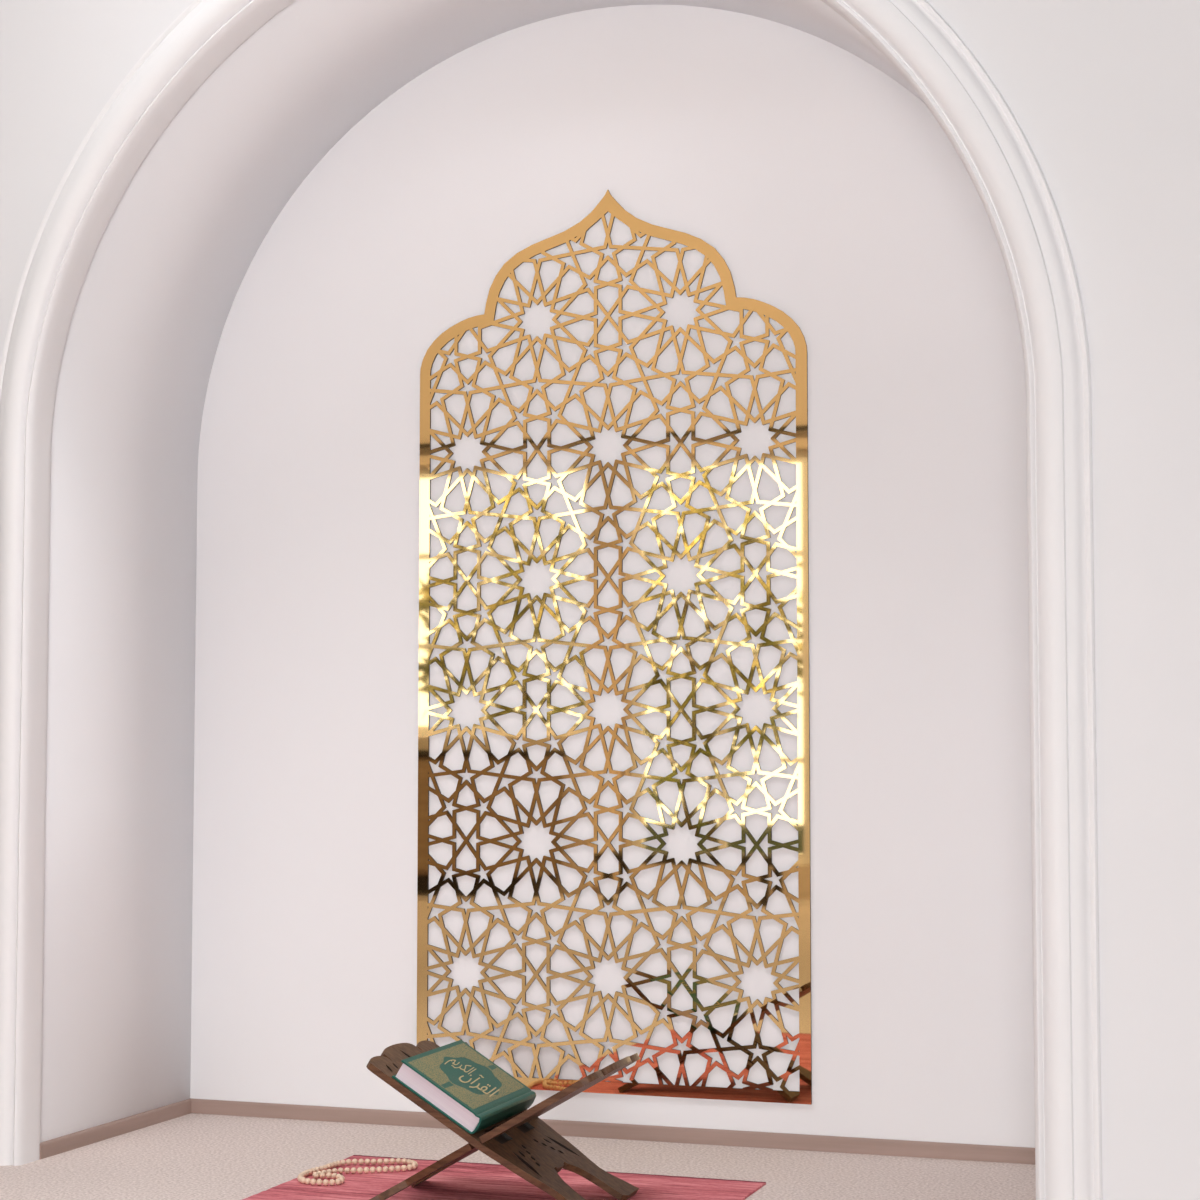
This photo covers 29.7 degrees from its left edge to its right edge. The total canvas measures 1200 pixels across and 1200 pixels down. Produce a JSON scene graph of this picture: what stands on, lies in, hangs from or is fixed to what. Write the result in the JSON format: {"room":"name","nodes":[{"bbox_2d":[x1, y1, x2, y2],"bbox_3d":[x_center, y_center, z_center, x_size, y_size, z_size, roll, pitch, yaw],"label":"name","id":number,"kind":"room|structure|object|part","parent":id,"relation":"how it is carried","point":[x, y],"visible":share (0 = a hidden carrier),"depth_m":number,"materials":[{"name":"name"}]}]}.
{"room":"prayer room","nodes":[
{"label":"prayer room","id":0,"kind":"room"},
{"bbox_2d":[0,1113,1035,1199],"bbox_3d":[-1.274,0.839,0.703,13.000,0.060,8.200,-1,-4,19],"label":"floor","id":1,"kind":"structure","parent":0,"point":[192,1156],"depth_m":4.10,"materials":[{"name":"beige carpet"}]},
{"bbox_2d":[242,1155,765,1199],"bbox_3d":[-0.298,0.980,3.439,0.790,0.005,1.301,-1,-4,19],"label":"rug","id":2,"kind":"object","parent":1,"relation":"on","point":[461,1180],"visible":0.79,"depth_m":3.88,"materials":[{"name":"red fabric"}]},
{"bbox_2d":[297,1158,417,1184],"bbox_3d":[-0.441,1.009,4.003,0.134,0.010,0.250,-3,-5,40],"label":"beads","id":3,"kind":"object","parent":2,"relation":"on","point":[320,1171],"visible":1,"depth_m":4.00,"materials":[{"name":"beige plastic"}]},
{"bbox_2d":[366,1040,639,1199],"bbox_3d":[-0.157,0.872,3.747,0.418,0.251,0.298,-1,-4,19],"label":"book stand","id":4,"kind":"object","parent":2,"relation":"on","point":[523,1143],"visible":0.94,"depth_m":3.68,"materials":[{"name":"brown wood"}]},
{"bbox_2d":[392,1040,535,1133],"bbox_3d":[-0.224,0.809,3.774,0.155,0.112,0.268,-1,-4,18],"label":"book","id":5,"kind":"object","parent":4,"relation":"on","point":[454,1078],"visible":1,"depth_m":3.72,"materials":[{"name":"green paper"}]},
{"bbox_3d":[-0.220,0.792,3.774,0.133,0.003,0.250,33,6,17],"label":"filigree panel","id":6,"kind":"part","parent":5,"relation":"part of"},
{"bbox_2d":[0,0,1199,1199],"bbox_3d":[-0.128,-0.620,4.227,5.900,3.300,0.591,-1,-4,19],"label":"wall","id":7,"kind":"structure","parent":0,"point":[166,272],"depth_m":4.25,"materials":[{"name":"paint"}]},
{"bbox_2d":[40,1099,190,1158],"bbox_3d":[-0.939,1.031,4.423,0.006,0.029,0.559,-1,-4,19],"label":"baseboard","id":8,"kind":"structure","parent":7,"relation":"attached to","point":[65,1143],"depth_m":4.39,"materials":[{"name":"brown wood"}]},
{"bbox_2d":[0,0,1102,1199],"bbox_3d":[-0.179,-0.154,3.899,2.025,2.328,0.089,-1,-4,19],"label":"trim","id":9,"kind":"structure","parent":7,"relation":"attached to","point":[1012,187],"depth_m":3.64,"materials":[{"name":"white paint"}]},
{"bbox_2d":[190,4,1034,1147],"bbox_3d":[0.034,-0.152,4.507,2.000,2.400,0.100,-1,-4,19],"label":"wall","id":10,"kind":"structure","parent":0,"point":[832,197],"depth_m":4.44,"materials":[{"name":"paint"}]},
{"bbox_2d":[190,1098,1034,1164],"bbox_3d":[0.016,1.028,4.382,1.836,0.029,0.006,-1,-4,19],"label":"baseboard","id":11,"kind":"structure","parent":10,"relation":"attached to","point":[838,1144],"depth_m":4.33,"materials":[{"name":"brown wood"}]},
{"bbox_2d":[417,190,811,1104],"bbox_3d":[0.016,0.070,4.442,0.809,1.777,0.005,-1,-4,19],"label":"mirror panel","id":12,"kind":"object","parent":10,"relation":"attached to","point":[577,232],"visible":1,"depth_m":4.43,"materials":[{"name":"gold mirror"}]}
]}

